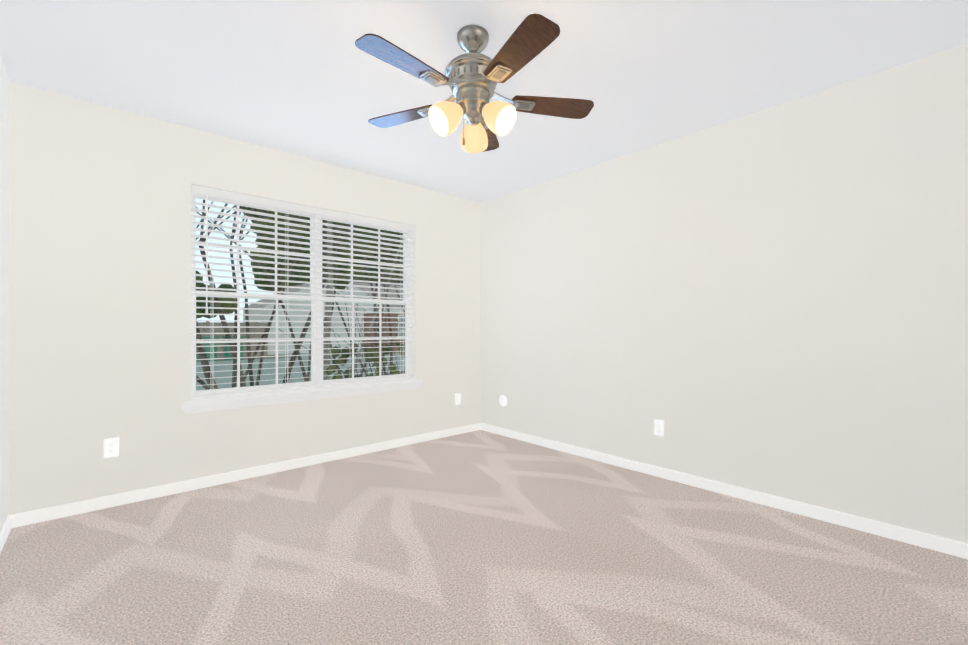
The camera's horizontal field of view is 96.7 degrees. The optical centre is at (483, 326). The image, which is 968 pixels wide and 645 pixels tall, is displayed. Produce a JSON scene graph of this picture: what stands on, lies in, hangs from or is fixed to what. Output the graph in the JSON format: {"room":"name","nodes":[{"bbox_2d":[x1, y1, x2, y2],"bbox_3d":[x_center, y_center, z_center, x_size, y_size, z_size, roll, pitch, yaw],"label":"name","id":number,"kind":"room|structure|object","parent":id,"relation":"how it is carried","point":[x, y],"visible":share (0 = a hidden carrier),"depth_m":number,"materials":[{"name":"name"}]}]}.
{"room":"empty bedroom","nodes":[
{"label":"empty bedroom","id":0,"kind":"room"},
{"bbox_2d":[0,55,9,531],"bbox_3d":[-1.475,-0.126,0.999,0.140,2.440,3.779,0,0,-42],"label":"wall","id":1,"kind":"structure","parent":0,"point":[4,243],"depth_m":2.23,"materials":[{"name":"white paint"}]},
{"bbox_2d":[0,515,11,552],"bbox_3d":[-1.418,1.058,1.047,0.013,0.072,3.499,0,0,-42],"label":"baseboard","id":2,"kind":"structure","parent":1,"relation":"attached to","point":[5,530],"depth_m":2.20,"materials":[{"name":"white wood"}]},
{"bbox_2d":[8,81,480,515],"bbox_3d":[-1.360,-0.119,3.545,3.429,2.440,0.140,0,0,-42],"label":"wall","id":3,"kind":"structure","parent":0,"point":[99,273],"depth_m":2.75,"materials":[{"name":"white paint"}]},
{"bbox_2d":[104,437,118,457],"bbox_3d":[-2.272,0.738,2.626,0.072,0.116,0.008,0,0,-42],"label":"electrical outlet","id":4,"kind":"object","parent":3,"relation":"attached to","point":[111,447],"visible":1,"depth_m":2.62,"materials":[{"name":"white plastic"}]},
{"bbox_2d":[11,423,479,527],"bbox_3d":[-1.309,1.065,3.485,3.429,0.072,0.013,0,0,-42],"label":"baseboard","id":5,"kind":"structure","parent":3,"relation":"attached to","point":[51,513],"depth_m":2.96,"materials":[{"name":"white wood"}]},
{"bbox_2d":[191,193,409,395],"bbox_3d":[-1.391,-0.232,3.583,1.780,1.466,0.062,0,0,-42],"label":"window","id":6,"kind":"structure","parent":3,"relation":"in","point":[318,369],"depth_m":3.54,"materials":[{"name":"white plastic"}]},
{"bbox_2d":[191,185,414,399],"bbox_3d":[-1.331,-0.232,3.516,1.768,1.454,0.071,0,0,-42],"label":"window blinds","id":7,"kind":"object","parent":6,"relation":"attached to","point":[206,191],"visible":0.98,"depth_m":3.36,"materials":[{"name":"white plastic"}]},
{"bbox_2d":[180,379,423,413],"bbox_3d":[-1.328,0.541,3.511,1.906,0.087,0.135,0,0,-42],"label":"window sill","id":8,"kind":"structure","parent":3,"relation":"attached to","point":[220,403],"depth_m":3.31,"materials":[{"name":"white wood"}]},
{"bbox_2d":[455,393,460,404],"bbox_3d":[-0.264,0.743,4.425,0.072,0.116,0.008,0,0,-42],"label":"electrical outlet","id":9,"kind":"object","parent":3,"relation":"attached to","point":[458,399],"visible":1,"depth_m":4.42,"materials":[{"name":"white plastic"}]},
{"bbox_2d":[0,430,967,644],"bbox_3d":[0.054,1.156,1.963,3.709,0.120,4.379,0,0,-42],"label":"floor","id":10,"kind":"structure","parent":0,"point":[480,537],"depth_m":1.97,"materials":[{"name":"carpet"}]},
{"bbox_2d":[0,0,967,202],"bbox_3d":[0.054,-1.404,1.970,3.709,0.120,4.379,0,0,-42],"label":"ceiling","id":11,"kind":"structure","parent":0,"point":[309,79],"depth_m":2.21,"materials":[{"name":"white paint"}]},
{"bbox_2d":[355,13,593,152],"bbox_3d":[-0.068,-1.076,1.952,1.090,0.536,1.116,0,0,-42],"label":"ceiling fan","id":12,"kind":"object","parent":11,"relation":"hanging from","point":[473,76],"visible":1,"depth_m":1.90,"materials":[{"name":"silver metal"}]},
{"bbox_2d":[481,43,967,543],"bbox_3d":[1.183,-0.120,3.381,0.140,2.440,3.779,0,0,-42],"label":"wall","id":13,"kind":"structure","parent":0,"point":[773,301],"depth_m":2.64,"materials":[{"name":"white paint"}]},
{"bbox_2d":[499,395,506,405],"bbox_3d":[0.192,0.750,4.373,0.008,0.112,0.112,0,0,-42],"label":"electrical outlet cover","id":14,"kind":"object","parent":13,"relation":"attached to","point":[503,400],"visible":1,"depth_m":4.37,"materials":[{"name":"white plastic"}]},
{"bbox_2d":[654,419,663,435],"bbox_3d":[1.282,0.741,3.156,0.008,0.116,0.072,0,0,-42],"label":"electrical outlet","id":15,"kind":"object","parent":13,"relation":"attached to","point":[658,427],"visible":1,"depth_m":3.15,"materials":[{"name":"white plastic"}]},
{"bbox_2d":[480,423,967,558],"bbox_3d":[1.126,1.064,3.326,0.013,0.072,3.499,0,0,-42],"label":"baseboard","id":16,"kind":"structure","parent":13,"relation":"attached to","point":[931,542],"depth_m":2.63,"materials":[{"name":"white wood"}]},
{"label":"outside","id":17,"kind":"structure","parent":0,"visible":0},
{"bbox_2d":[196,350,398,361],"bbox_3d":[-30.734,1.728,48.734,140.000,0.300,106.341,0,0,-42],"label":"ground","id":18,"kind":"structure","parent":17,"point":[282,356],"depth_m":21.04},
{"bbox_2d":[197,336,219,361],"bbox_3d":[-11.966,0.953,18.652,0.760,1.080,0.800,0,0,-42],"label":"bin","id":19,"kind":"object","parent":18,"relation":"on","point":[210,355],"depth_m":18.42,"materials":[{"name":"teal plastic"}]},
{"bbox_2d":[196,321,267,358],"bbox_3d":[-18.370,0.591,14.412,20.600,1.780,0.170,0,0,-42],"label":"fence","id":20,"kind":"object","parent":18,"relation":"on","point":[242,330],"depth_m":20.51,"materials":[{"name":"wood"}]},
{"bbox_2d":[222,336,245,360],"bbox_3d":[-11.221,0.955,19.320,0.760,1.080,0.800,0,0,-42],"label":"bin","id":21,"kind":"object","parent":18,"relation":"on","point":[229,354],"depth_m":19.13,"materials":[{"name":"teal plastic"}]},
{"bbox_2d":[196,206,403,317],"bbox_3d":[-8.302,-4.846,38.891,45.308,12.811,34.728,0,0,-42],"label":"tree","id":22,"kind":"object","parent":18,"relation":"on","point":[227,286],"depth_m":34.26,"materials":[{"name":"green plant"}]},
{"bbox_2d":[196,200,404,389],"bbox_3d":[-3.345,-3.254,10.052,13.001,9.483,11.618,0,0,-42],"label":"trees","id":23,"kind":"object","parent":18,"relation":"on","point":[208,374],"depth_m":8.95,"materials":[{"name":"brown plant"}]},
{"bbox_2d":[196,351,404,390],"bbox_3d":[-4.654,1.486,19.631,140.000,0.020,14.500,0,0,-42],"label":"road","id":24,"kind":"structure","parent":18,"relation":"on","point":[298,378],"depth_m":14.75,"materials":[{"name":"grey asphalt"}]},
{"bbox_2d":[240,282,371,354],"bbox_3d":[-11.241,-0.584,26.913,6.200,4.200,5.870,0,0,-42],"label":"house","id":25,"kind":"structure","parent":18,"relation":"on","point":[298,324],"depth_m":24.50,"materials":[{"name":"white"}]},
{"bbox_2d":[278,282,404,378],"bbox_3d":[-1.281,0.462,4.923,1.901,1.994,1.495,0,0,-42],"label":"shrub","id":26,"kind":"object","parent":18,"relation":"on","point":[342,362],"depth_m":5.00,"materials":[{"name":"green plant"}]},
{"bbox_2d":[343,282,404,350],"bbox_3d":[-4.359,-0.789,34.068,12.900,4.650,9.400,0,0,-42],"label":"brick house","id":27,"kind":"structure","parent":18,"relation":"on","point":[384,309],"depth_m":27.90,"materials":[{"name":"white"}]}
]}

